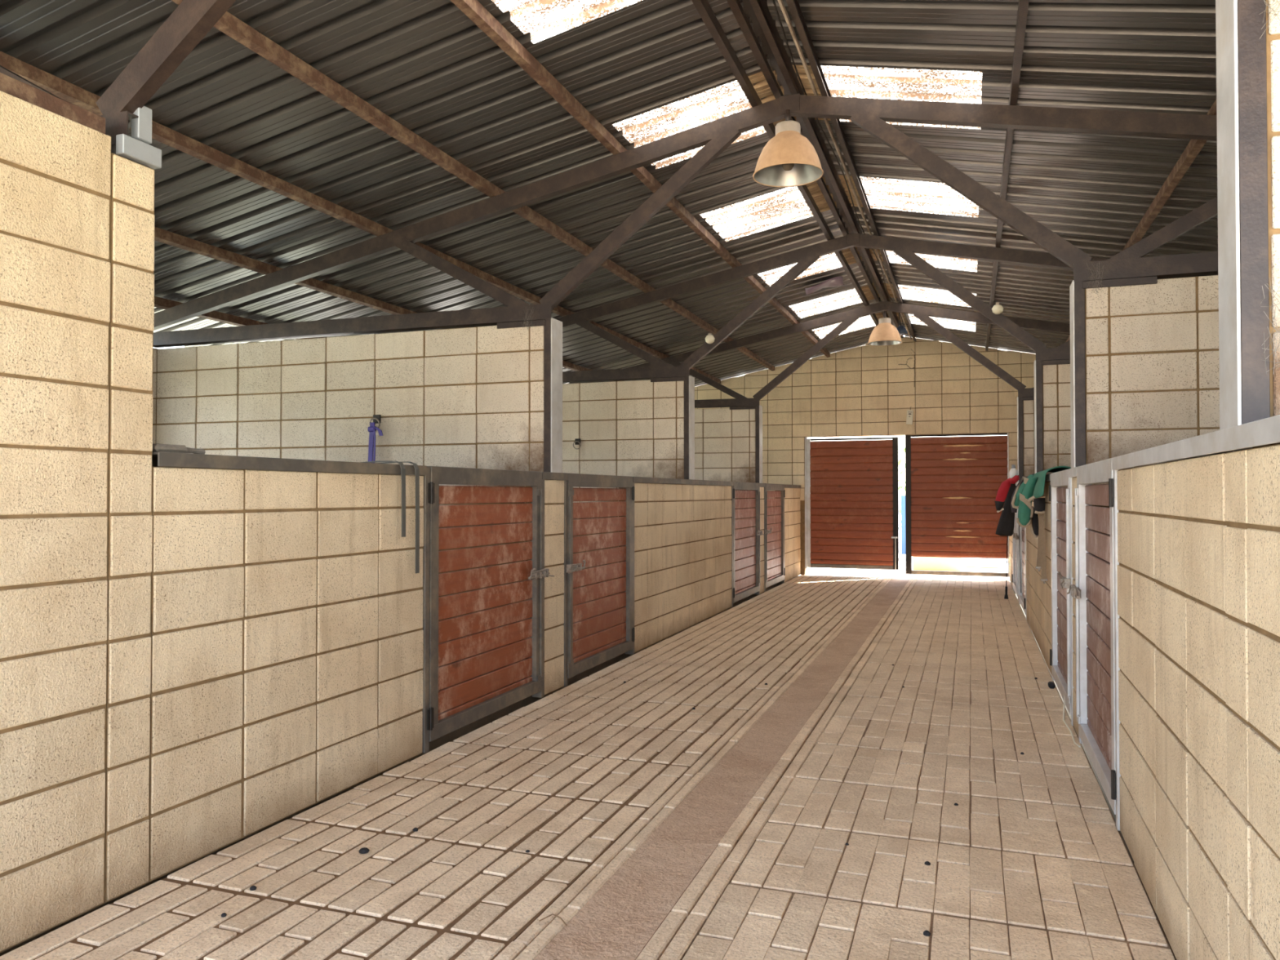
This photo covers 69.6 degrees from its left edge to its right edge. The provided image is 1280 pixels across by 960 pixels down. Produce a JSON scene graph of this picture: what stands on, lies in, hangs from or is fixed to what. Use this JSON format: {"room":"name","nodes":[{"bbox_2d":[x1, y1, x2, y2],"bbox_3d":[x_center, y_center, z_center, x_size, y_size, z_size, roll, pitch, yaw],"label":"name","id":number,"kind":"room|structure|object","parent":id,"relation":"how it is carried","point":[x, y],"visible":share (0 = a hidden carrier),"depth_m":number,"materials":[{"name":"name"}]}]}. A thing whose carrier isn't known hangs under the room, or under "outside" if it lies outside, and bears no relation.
{"room":"farm building","nodes":[
{"label":"farm building","id":0,"kind":"room"},
{"bbox_2d":[152,325,546,684],"bbox_3d":[-2.193,0.182,6.599,3.400,2.396,0.159,0,-1,20],"label":"wall partition","id":1,"kind":"structure","parent":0,"point":[473,397],"depth_m":6.42,"materials":[{"name":"paint"}]},
{"bbox_2d":[368,414,381,430],"bbox_3d":[-1.832,-0.400,6.372,0.085,0.107,0.043,0,-1,20],"label":"ring","id":2,"kind":"object","parent":1,"relation":"attached to","point":[376,419],"visible":1,"depth_m":6.38,"materials":[{"name":"black metal"}]},
{"bbox_2d":[368,422,382,461],"bbox_3d":[-1.820,-0.136,6.343,0.129,0.525,0.033,0,-1,20],"label":"lead rope","id":3,"kind":"object","parent":2,"relation":"hanging from","point":[372,428],"visible":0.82,"depth_m":6.35,"materials":[{"name":"purple fabric"}]},
{"bbox_2d":[153,93,1217,347],"bbox_3d":[0.899,-1.645,5.473,10.620,1.272,0.104,0,-1,20],"label":"roof truss","id":4,"kind":"object","parent":1,"relation":"on","point":[1129,267],"visible":0.92,"depth_m":5.62,"materials":[{"name":"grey metal"}]},
{"bbox_2d":[523,306,533,331],"bbox_3d":[-0.731,-1.047,5.977,0.095,0.170,0.020,0,-1,20],"label":"cobweb","id":5,"kind":"object","parent":4,"relation":"attached to","point":[526,306],"visible":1,"depth_m":5.98},
{"bbox_2d":[752,109,823,186],"bbox_3d":[0.870,-1.984,5.414,0.412,0.388,0.412,0,-1,20],"label":"pendant lamp","id":6,"kind":"object","parent":4,"relation":"hanging from","point":[788,159],"visible":1,"depth_m":5.35,"materials":[{"name":"brown metal"}]},
{"bbox_2d":[1085,262,1104,294],"bbox_3d":[2.400,-1.066,4.850,0.090,0.177,0.020,0,-1,20],"label":"cobweb","id":7,"kind":"object","parent":4,"relation":"attached to","point":[1099,262],"visible":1,"depth_m":4.85},
{"bbox_2d":[0,578,791,955],"bbox_3d":[-1.564,1.479,8.460,3.310,0.100,14.300,0,-1,20],"label":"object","id":8,"kind":"structure","parent":0,"point":[458,733],"depth_m":5.09,"materials":[{"name":"beige concrete"}]},
{"bbox_2d":[0,90,800,952],"bbox_3d":[0.095,0.196,7.999,0.144,2.411,14.076,0,-1,20],"label":"wall","id":9,"kind":"structure","parent":0,"point":[193,661],"depth_m":3.02,"materials":[{"name":"beige paint"}]},
{"bbox_2d":[0,72,105,133],"bbox_3d":[-2.017,-1.135,2.168,0.090,0.055,1.640,0,-1,20],"label":"beam","id":10,"kind":"structure","parent":9,"relation":"on","point":[11,86],"depth_m":2.75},
{"bbox_2d":[115,133,161,168],"bbox_3d":[-1.637,-1.073,3.008,0.034,0.063,0.150,0,-1,20],"label":"wall bracket","id":11,"kind":"object","parent":9,"relation":"on","point":[128,147],"visible":1,"depth_m":2.99,"materials":[{"name":"paint"}]},
{"bbox_2d":[151,452,426,475],"bbox_3d":[-1.404,-0.058,3.839,0.160,0.048,1.600,0,-1,20],"label":"rail","id":12,"kind":"object","parent":9,"relation":"attached to","point":[159,459],"visible":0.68,"depth_m":3.56,"materials":[{"name":"metal"}]},
{"bbox_2d":[152,443,205,453],"bbox_3d":[-1.611,-0.105,3.205,0.060,0.032,0.226,0,-1,20],"label":"brush","id":13,"kind":"object","parent":12,"relation":"on","point":[157,447],"visible":0.66,"depth_m":3.16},
{"bbox_2d":[362,460,405,537],"bbox_3d":[-1.208,0.088,4.305,0.218,0.358,0.038,0,-1,-15],"label":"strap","id":14,"kind":"object","parent":12,"relation":"hanging from","point":[402,465],"visible":0.92,"depth_m":4.33,"materials":[{"name":"grey metal"}]},
{"bbox_2d":[377,461,419,573],"bbox_3d":[-1.169,0.180,4.412,0.218,0.538,0.038,0,-1,-15],"label":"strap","id":15,"kind":"object","parent":12,"relation":"hanging from","point":[415,466],"visible":0.87,"depth_m":4.44,"materials":[{"name":"grey metal"}]},
{"bbox_2d":[419,466,554,753],"bbox_3d":[-0.833,0.649,5.211,0.116,1.420,1.399,0,-1,20],"label":"door","id":16,"kind":"structure","parent":9,"relation":"in","point":[446,710],"depth_m":5.10,"materials":[{"name":"paint"}]},
{"bbox_2d":[542,471,568,479],"bbox_3d":[-0.622,-0.025,6.010,0.160,0.048,0.395,0,-1,20],"label":"rail","id":17,"kind":"object","parent":9,"relation":"attached to","point":[545,475],"visible":0.66,"depth_m":5.96,"materials":[{"name":"metal"}]},
{"bbox_2d":[543,317,562,472],"bbox_3d":[-0.568,-0.547,6.025,0.057,1.002,0.167,0,-1,20],"label":"steel post","id":18,"kind":"object","parent":17,"relation":"on","point":[553,329],"visible":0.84,"depth_m":5.96,"materials":[{"name":"grey metal"}]},
{"bbox_2d":[563,473,634,686],"bbox_3d":[-0.285,0.672,6.734,0.116,1.420,1.384,0,-1,20],"label":"door","id":19,"kind":"structure","parent":9,"relation":"in","point":[583,654],"depth_m":6.72,"materials":[{"name":"paint"}]},
{"bbox_2d":[632,476,733,485],"bbox_3d":[0.429,0.020,8.928,0.160,0.048,3.290,0,-1,20],"label":"rail","id":20,"kind":"object","parent":9,"relation":"attached to","point":[635,479],"visible":0.69,"depth_m":8.49,"materials":[{"name":"metal"}]},
{"bbox_2d":[684,375,694,479],"bbox_3d":[0.479,-0.503,8.932,0.057,1.002,0.167,0,-1,20],"label":"steel post","id":21,"kind":"object","parent":20,"relation":"on","point":[689,382],"visible":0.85,"depth_m":8.86,"materials":[{"name":"grey metal"}]},
{"bbox_2d":[731,481,764,607],"bbox_3d":[1.288,0.739,11.100,0.116,1.420,1.479,0,-1,20],"label":"door","id":22,"kind":"structure","parent":9,"relation":"in","point":[745,586],"depth_m":11.10,"materials":[{"name":"paint"}]},
{"bbox_2d":[759,483,765,487],"bbox_3d":[1.510,0.066,11.929,0.160,0.048,0.370,0,-1,20],"label":"rail","id":23,"kind":"object","parent":9,"relation":"attached to","point":[763,485],"visible":0.48,"depth_m":11.92,"materials":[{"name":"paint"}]},
{"bbox_2d":[755,404,762,483],"bbox_3d":[1.536,-0.459,11.867,0.057,1.002,0.167,0,-1,20],"label":"steel post","id":24,"kind":"object","parent":23,"relation":"on","point":[758,411],"visible":0.87,"depth_m":11.79,"materials":[{"name":"grey metal"}]},
{"bbox_2d":[760,483,785,591],"bbox_3d":[1.849,0.763,12.659,0.116,1.420,1.409,0,-1,20],"label":"door","id":25,"kind":"structure","parent":9,"relation":"in","point":[774,494],"depth_m":12.72,"materials":[{"name":"paint"}]},
{"bbox_2d":[784,484,800,488],"bbox_3d":[2.244,0.097,13.968,0.160,0.048,1.385,0,-1,20],"label":"rail","id":26,"kind":"object","parent":9,"relation":"attached to","point":[786,486],"visible":0.68,"depth_m":13.94,"materials":[{"name":"metal"}]},
{"bbox_2d":[0,573,1176,959],"bbox_3d":[1.596,1.450,7.407,3.090,0.125,14.460,0,-1,20],"label":"floor","id":27,"kind":"structure","parent":0,"point":[655,826],"depth_m":3.55,"materials":[{"name":"concrete"}]},
{"bbox_2d":[249,885,256,890],"bbox_3d":[-1.252,1.320,2.979,0.021,0.011,0.022,0,-1,20],"label":"pellet","id":28,"kind":"object","parent":27,"relation":"on","point":[252,887],"visible":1,"depth_m":2.97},
{"bbox_2d":[358,847,369,853],"bbox_3d":[-0.986,1.324,3.290,0.037,0.013,0.038,0,-1,20],"label":"lump","id":29,"kind":"object","parent":27,"relation":"on","point":[364,850],"visible":1,"depth_m":3.28,"materials":[{"name":"black"}]},
{"bbox_2d":[538,913,567,925],"bbox_3d":[-0.254,1.310,2.745,0.092,0.016,0.033,0,-1,20],"label":"twig","id":30,"kind":"object","parent":27,"relation":"on","point":[560,917],"visible":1,"depth_m":2.75,"materials":[{"name":"brown wood"}]},
{"bbox_2d":[923,930,930,936],"bbox_3d":[0.834,1.315,2.671,0.022,0.011,0.022,0,-1,20],"label":"pellet","id":31,"kind":"object","parent":27,"relation":"on","point":[926,933],"visible":1,"depth_m":2.67,"materials":[{"name":"black"}]},
{"bbox_2d":[1048,681,1055,688],"bbox_3d":[2.719,1.355,6.080,0.040,0.035,0.080,0,-1,20],"label":"pellet","id":32,"kind":"object","parent":27,"relation":"on","point":[1051,685],"visible":1,"depth_m":6.05,"materials":[{"name":"black"}]},
{"bbox_2d":[1062,696,1080,747],"bbox_3d":[2.343,1.304,5.027,0.039,0.102,0.923,0,-1,21],"label":"string","id":33,"kind":"object","parent":27,"relation":"on","point":[1064,708],"visible":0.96,"depth_m":5.08,"materials":[{"name":"white fabric"}]},
{"bbox_2d":[0,0,1217,386],"bbox_3d":[1.297,-1.810,6.582,11.300,1.180,16.527,0,-1,20],"label":"ceiling","id":34,"kind":"structure","parent":0,"point":[647,71],"depth_m":5.51,"materials":[{"name":"metal"}]},
{"bbox_2d":[154,296,324,339],"bbox_3d":[-3.255,-1.331,8.101,0.045,0.071,16.198,0,-1,20],"label":"purlin","id":35,"kind":"object","parent":34,"relation":"attached to","point":[162,303],"visible":0.02,"depth_m":7.53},
{"bbox_2d":[0,51,720,383],"bbox_3d":[-1.439,-1.721,7.453,0.045,0.071,16.198,0,-1,20],"label":"purlin","id":36,"kind":"object","parent":34,"relation":"attached to","point":[71,93],"visible":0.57,"depth_m":5.25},
{"bbox_2d":[154,226,625,382],"bbox_3d":[-2.352,-1.525,7.779,0.045,0.071,16.198,0,-1,20],"label":"purlin","id":37,"kind":"object","parent":34,"relation":"attached to","point":[161,235],"visible":0.48,"depth_m":6.67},
{"bbox_2d":[170,0,774,370],"bbox_3d":[-0.602,-1.901,7.154,0.045,0.071,16.198,0,-1,20],"label":"purlin","id":38,"kind":"object","parent":34,"relation":"attached to","point":[229,24],"visible":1,"depth_m":5.09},
{"bbox_2d":[450,0,830,357],"bbox_3d":[0.226,-2.079,6.859,0.045,0.071,16.198,0,-1,20],"label":"purlin","id":39,"kind":"object","parent":34,"relation":"attached to","point":[473,10],"visible":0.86,"depth_m":5.23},
{"bbox_2d":[691,0,878,326],"bbox_3d":[1.063,-2.259,6.560,0.035,0.069,16.198,0,-1,20],"label":"purlin","id":40,"kind":"object","parent":34,"relation":"attached to","point":[704,8],"visible":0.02,"depth_m":5.31,"materials":[{"name":"brown wood"}]},
{"bbox_2d":[804,276,844,295],"bbox_3d":[2.028,-2.121,10.091,0.402,0.161,0.394,0,-1,20],"label":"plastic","id":41,"kind":"object","parent":34,"relation":"hanging from","point":[837,281],"visible":1,"depth_m":10.02,"materials":[{"name":"grey plastic"}]},
{"bbox_2d":[772,0,906,337],"bbox_3d":[1.907,-2.239,7.957,0.049,0.046,12.200,0,-1,20],"label":"purlin","id":42,"kind":"object","parent":34,"relation":"hanging from","point":[773,1],"visible":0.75,"depth_m":5.96,"materials":[{"name":"brown wood"}]},
{"bbox_2d":[777,0,911,339],"bbox_3d":[1.499,-2.273,6.723,0.022,0.031,15.600,0,-1,20],"label":"purlin","id":43,"kind":"object","parent":34,"relation":"attached to","point":[780,2],"visible":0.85,"depth_m":6.02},
{"bbox_2d":[896,312,907,335],"bbox_3d":[3.292,-1.999,11.601,0.170,0.350,0.170,0,-1,20],"label":"lamp","id":44,"kind":"object","parent":43,"relation":"hanging from","point":[902,331],"visible":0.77,"depth_m":11.55,"materials":[{"name":"blue metal"}]},
{"bbox_2d":[786,0,915,341],"bbox_3d":[1.454,-2.262,6.419,0.035,0.069,16.198,0,-1,20],"label":"purlin","id":45,"kind":"object","parent":34,"relation":"attached to","point":[793,6],"visible":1,"depth_m":5.98,"materials":[{"name":"brown wood"}]},
{"bbox_2d":[985,0,1029,351],"bbox_3d":[2.416,-2.066,6.070,0.035,0.069,16.198,0,-1,20],"label":"purlin","id":46,"kind":"object","parent":34,"relation":"attached to","point":[1023,5],"visible":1,"depth_m":5.00,"materials":[{"name":"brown wood"}]},
{"bbox_2d":[1066,99,1216,342],"bbox_3d":[3.331,-1.879,5.737,0.045,0.071,16.198,0,-1,20],"label":"purlin","id":47,"kind":"object","parent":34,"relation":"attached to","point":[1193,147],"visible":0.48,"depth_m":5.82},
{"bbox_2d":[562,379,688,620],"bbox_3d":[-1.146,0.227,9.506,3.400,2.396,0.159,0,-1,20],"label":"wall partition","id":48,"kind":"structure","parent":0,"point":[631,428],"depth_m":9.08,"materials":[{"name":"paint"}]},
{"bbox_2d":[573,438,581,448],"bbox_3d":[-0.630,-0.361,9.223,0.085,0.107,0.043,0,-1,20],"label":"ring","id":49,"kind":"object","parent":48,"relation":"attached to","point":[577,441],"visible":1,"depth_m":9.23,"materials":[{"name":"black metal"}]},
{"bbox_2d":[555,233,1212,382],"bbox_3d":[1.946,-1.601,8.380,10.620,1.272,0.104,0,-1,20],"label":"roof truss","id":50,"kind":"object","parent":48,"relation":"on","point":[906,249],"visible":0.66,"depth_m":8.55,"materials":[{"name":"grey metal"}]},
{"bbox_2d":[705,333,715,343],"bbox_3d":[0.666,-1.347,8.763,0.096,0.100,0.094,0,-1,20],"label":"fitting","id":51,"kind":"object","parent":50,"relation":"attached to","point":[709,339],"visible":1,"depth_m":8.73,"materials":[{"name":"glass"}]},
{"bbox_2d":[991,302,1003,314],"bbox_3d":[3.070,-1.472,7.899,0.096,0.100,0.094,0,-1,20],"label":"fitting","id":52,"kind":"object","parent":50,"relation":"attached to","point":[997,308],"visible":1,"depth_m":7.87,"materials":[{"name":"glass"}]},
{"bbox_2d":[694,408,755,580],"bbox_3d":[-0.089,0.271,12.441,3.400,2.396,0.159,0,-1,20],"label":"wall partition","id":53,"kind":"structure","parent":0,"point":[725,450],"depth_m":11.94,"materials":[{"name":"paint"}]},
{"bbox_2d":[567,301,1070,409],"bbox_3d":[3.003,-1.556,11.315,10.620,1.272,0.104,0,-1,20],"label":"roof truss","id":54,"kind":"object","parent":53,"relation":"on","point":[923,313],"visible":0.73,"depth_m":11.47,"materials":[{"name":"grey metal"}]},
{"bbox_2d":[867,311,902,346],"bbox_3d":[2.993,-1.865,11.249,0.412,0.388,0.412,0,-1,20],"label":"pendant lamp","id":55,"kind":"object","parent":54,"relation":"hanging from","point":[885,334],"visible":1,"depth_m":11.15,"materials":[{"name":"brown metal"}]},
{"bbox_2d":[694,336,1035,580],"bbox_3d":[4.031,-0.354,14.152,10.000,3.700,0.154,0,-1,20],"label":"wall","id":56,"kind":"structure","parent":0,"point":[865,390],"depth_m":14.21,"materials":[{"name":"paint"}]},
{"bbox_2d":[804,436,808,568],"bbox_3d":[2.623,0.360,14.633,0.079,2.085,0.080,0,-1,20],"label":"door frame","id":57,"kind":"structure","parent":56,"relation":"attached to","point":[806,437],"depth_m":14.59,"materials":[{"name":"metal"}]},
{"bbox_2d":[807,436,898,569],"bbox_3d":[3.313,0.364,14.370,1.395,2.040,0.052,0,-1,20],"label":"door","id":58,"kind":"structure","parent":56,"relation":"in","point":[853,486],"depth_m":14.36,"materials":[{"name":"wood"}]},
{"bbox_2d":[906,407,913,424],"bbox_3d":[4.111,-0.981,14.023,0.106,0.275,0.059,0,-1,20],"label":"wall dispenser","id":59,"kind":"object","parent":56,"relation":"attached to","point":[909,412],"visible":1,"depth_m":14.00,"materials":[{"name":"white plastic"}]},
{"bbox_2d":[905,432,1009,577],"bbox_3d":[4.764,0.371,13.856,1.473,2.129,0.036,0,-1,20],"label":"door","id":60,"kind":"structure","parent":56,"relation":"in","point":[953,484],"depth_m":13.85,"materials":[{"name":"brown wood"}]},
{"bbox_2d":[791,515,1015,593],"bbox_3d":[12.665,1.930,35.144,60.000,0.170,45.240,0,-1,20],"label":"yard","id":61,"kind":"structure","parent":0,"point":[901,572],"depth_m":15.49,"materials":[{"name":"concrete"}]},
{"bbox_2d":[897,447,905,528],"bbox_3d":[5.444,0.369,22.465,5.137,2.507,1.553,0,-1,20],"label":"hedge","id":62,"kind":"object","parent":61,"relation":"on","point":[902,459],"visible":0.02,"depth_m":21.92,"materials":[{"name":"green plant"}]},
{"bbox_2d":[901,495,905,554],"bbox_3d":[5.333,0.932,18.857,6.250,1.330,0.120,0,-1,20],"label":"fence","id":63,"kind":"object","parent":61,"relation":"on","point":[903,497],"visible":0.02,"depth_m":18.78,"materials":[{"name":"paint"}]},
{"bbox_2d":[912,556,962,571],"bbox_3d":[5.124,1.376,15.832,0.800,0.350,0.500,0,-1,20],"label":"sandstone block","id":64,"kind":"object","parent":61,"relation":"on","point":[919,563],"visible":0.54,"depth_m":15.60,"materials":[{"name":"beige stone"}]},
{"bbox_2d":[965,559,1001,568],"bbox_3d":[6.134,1.495,16.423,0.600,0.130,0.300,0,-1,20],"label":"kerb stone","id":65,"kind":"object","parent":61,"relation":"on","point":[978,563],"visible":1,"depth_m":16.30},
{"bbox_2d":[1004,536,1008,599],"bbox_3d":[4.553,0.751,11.302,0.257,1.402,0.050,1,-1,-37],"label":"whip","id":66,"kind":"object","parent":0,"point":[1006,597],"visible":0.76,"depth_m":11.23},
{"bbox_2d":[1022,400,1034,476],"bbox_3d":[6.099,0.237,10.213,3.405,2.396,0.159,0,-1,20],"label":"wall partition","id":67,"kind":"structure","parent":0,"point":[1028,405],"depth_m":10.71,"materials":[{"name":"paint"}]},
{"bbox_2d":[1042,364,1071,481],"bbox_3d":[5.042,0.193,7.278,3.405,2.396,0.159,0,-1,20],"label":"wall partition","id":68,"kind":"structure","parent":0,"point":[1056,424],"depth_m":7.76,"materials":[{"name":"paint"}]},
{"bbox_2d":[1008,444,1279,959],"bbox_3d":[3.119,0.700,6.903,0.144,1.371,14.077,0,-1,20],"label":"wall","id":69,"kind":"structure","parent":0,"point":[1198,538],"depth_m":2.24,"materials":[{"name":"beige paint"}]},
{"bbox_2d":[1011,482,1017,596],"bbox_3d":[4.743,0.747,11.616,0.116,1.420,1.409,0,-1,20],"label":"door","id":70,"kind":"structure","parent":69,"relation":"in","point":[1015,575],"depth_m":12.02,"materials":[{"name":"metal"}]},
{"bbox_2d":[1013,481,1026,614],"bbox_3d":[4.182,0.723,10.058,0.116,1.420,1.479,0,-1,20],"label":"door","id":71,"kind":"structure","parent":69,"relation":"in","point":[1022,596],"depth_m":10.46,"materials":[{"name":"metal"}]},
{"bbox_2d":[1018,525,1021,592],"bbox_3d":[4.175,0.619,10.111,0.021,1.230,0.120,0,-1,20],"label":"strap","id":72,"kind":"object","parent":71,"relation":"hanging from","point":[1019,526],"visible":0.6,"depth_m":10.09,"materials":[{"name":"black leather"}]},
{"bbox_2d":[1044,473,1050,481],"bbox_3d":[3.454,0.003,7.845,0.160,0.048,3.280,0,-1,20],"label":"rail","id":73,"kind":"object","parent":69,"relation":"on","point":[1047,476],"visible":0.17,"depth_m":6.54,"materials":[{"name":"metal"}]},
{"bbox_2d":[1010,473,1034,512],"bbox_3d":[3.529,0.112,8.283,0.378,0.360,0.616,0,-1,20],"label":"rug","id":74,"kind":"object","parent":73,"relation":"hanging from","point":[1013,509],"visible":0.13,"depth_m":8.07,"materials":[{"name":"fabric"}]},
{"bbox_2d":[1033,360,1043,473],"bbox_3d":[3.411,-0.519,7.876,0.057,1.002,0.167,0,-1,20],"label":"steel post","id":75,"kind":"object","parent":73,"relation":"on","point":[1037,367],"visible":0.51,"depth_m":7.80,"materials":[{"name":"grey metal"}]},
{"bbox_2d":[1011,466,1071,583],"bbox_3d":[3.063,0.333,7.024,0.405,0.842,1.396,0,-1,20],"label":"rug","id":76,"kind":"object","parent":73,"relation":"hanging from","point":[1032,487],"visible":0.7,"depth_m":6.83,"materials":[{"name":"fabric"}]},
{"bbox_2d":[1048,469,1075,725],"bbox_3d":[2.612,0.657,5.699,0.116,1.420,1.389,0,-1,20],"label":"door","id":77,"kind":"structure","parent":69,"relation":"in","point":[1061,651],"depth_m":5.84,"materials":[{"name":"metal"}]},
{"bbox_2d":[1068,466,1076,477],"bbox_3d":[2.399,-0.041,4.917,0.160,0.048,0.405,0,-1,20],"label":"rail","id":78,"kind":"object","parent":69,"relation":"on","point":[1072,472],"visible":0.41,"depth_m":4.92,"materials":[{"name":"metal"}]},
{"bbox_2d":[1069,280,1085,468],"bbox_3d":[2.364,-0.564,4.969,0.057,1.002,0.167,0,-1,20],"label":"steel post","id":79,"kind":"object","parent":78,"relation":"on","point":[1077,293],"visible":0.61,"depth_m":4.89,"materials":[{"name":"grey metal"}]},
{"bbox_2d":[1066,457,1133,831],"bbox_3d":[2.057,0.633,4.157,0.116,1.420,1.384,0,-1,20],"label":"door","id":80,"kind":"structure","parent":69,"relation":"in","point":[1095,589],"depth_m":4.16,"materials":[{"name":"metal"}]},
{"bbox_2d":[1111,414,1279,470],"bbox_3d":[1.316,-0.087,1.909,0.160,0.048,3.440,0,-1,20],"label":"rail","id":81,"kind":"object","parent":69,"relation":"on","point":[1265,431],"visible":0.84,"depth_m":2.11,"materials":[{"name":"metal"}]},
{"bbox_2d":[1215,0,1270,430],"bbox_3d":[1.278,-0.609,1.954,0.057,1.002,0.147,0,-1,20],"label":"steel post","id":82,"kind":"object","parent":81,"relation":"on","point":[1241,51],"visible":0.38,"depth_m":1.89,"materials":[{"name":"grey metal"}]},
{"bbox_2d":[1260,277,1279,372],"bbox_3d":[1.300,-0.310,1.842,0.098,0.195,0.019,0,-1,20],"label":"cobweb","id":83,"kind":"object","parent":82,"relation":"attached to","point":[1277,331],"visible":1,"depth_m":1.85},
{"bbox_2d":[1260,0,1279,37],"bbox_3d":[1.298,-0.989,1.852,0.100,0.190,0.020,0,-1,20],"label":"cobweb","id":84,"kind":"object","parent":82,"relation":"attached to","point":[1273,11],"visible":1,"depth_m":1.86},
{"bbox_3d":[4.533,0.049,10.841,0.160,0.048,0.370,0,-1,20],"label":"rail","id":85,"kind":"object","parent":69,"relation":"on","visible":0},
{"bbox_2d":[1008,464,1017,482],"bbox_3d":[4.406,-0.078,10.851,0.096,0.207,0.096,0,-1,20],"label":"bottle","id":86,"kind":"object","parent":85,"relation":"on","point":[1013,472],"visible":0.68,"depth_m":10.82,"materials":[{"name":"plastic"}]},
{"bbox_2d":[1017,396,1023,481],"bbox_3d":[4.468,-0.475,10.811,0.057,1.002,0.167,0,-1,20],"label":"steel post","id":87,"kind":"object","parent":85,"relation":"on","point":[1020,402],"visible":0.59,"depth_m":10.73,"materials":[{"name":"metal"}]},
{"bbox_3d":[3.802,0.092,9.259,0.169,0.138,0.090,0,-1,20],"label":"rack","id":88,"kind":"object","parent":69,"relation":"attached to","visible":0},
{"bbox_2d":[995,475,1019,536],"bbox_3d":[3.653,0.258,9.165,0.226,0.608,0.284,0,-1,20],"label":"jacket","id":89,"kind":"object","parent":88,"relation":"hanging from","point":[1006,524],"visible":0.94,"depth_m":9.15,"materials":[{"name":"fabric"}]},
{"bbox_2d":[1084,275,1219,535],"bbox_3d":[3.995,0.148,4.371,3.405,2.396,0.159,0,-1,20],"label":"wall partition","id":90,"kind":"structure","parent":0,"point":[1152,373],"depth_m":4.78,"materials":[{"name":"paint"}]},
{"bbox_2d":[1252,0,1279,448],"bbox_3d":[2.910,0.103,1.358,3.405,2.396,0.144,0,-1,20],"label":"wall partition","id":91,"kind":"structure","parent":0,"point":[1273,43],"depth_m":1.88,"materials":[{"name":"paint"}]},
{"bbox_3d":[-3.332,0.137,3.584,3.300,2.396,0.154,0,-1,20],"label":"wall partition","id":92,"kind":"structure","parent":0,"visible":0},
{"bbox_2d":[0,0,235,157],"bbox_3d":[-0.176,-1.710,2.489,10.620,1.232,0.100,0,-1,20],"label":"roof truss","id":93,"kind":"object","parent":92,"relation":"on","point":[190,22],"visible":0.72,"depth_m":2.94,"materials":[{"name":"brown metal"}]},
{"bbox_2d":[131,106,151,144],"bbox_3d":[-1.641,-1.171,3.030,0.034,0.115,0.055,0,-1,20],"label":"cleat","id":94,"kind":"object","parent":93,"relation":"attached to","point":[141,126],"visible":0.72,"depth_m":3.02,"materials":[{"name":"paint"}]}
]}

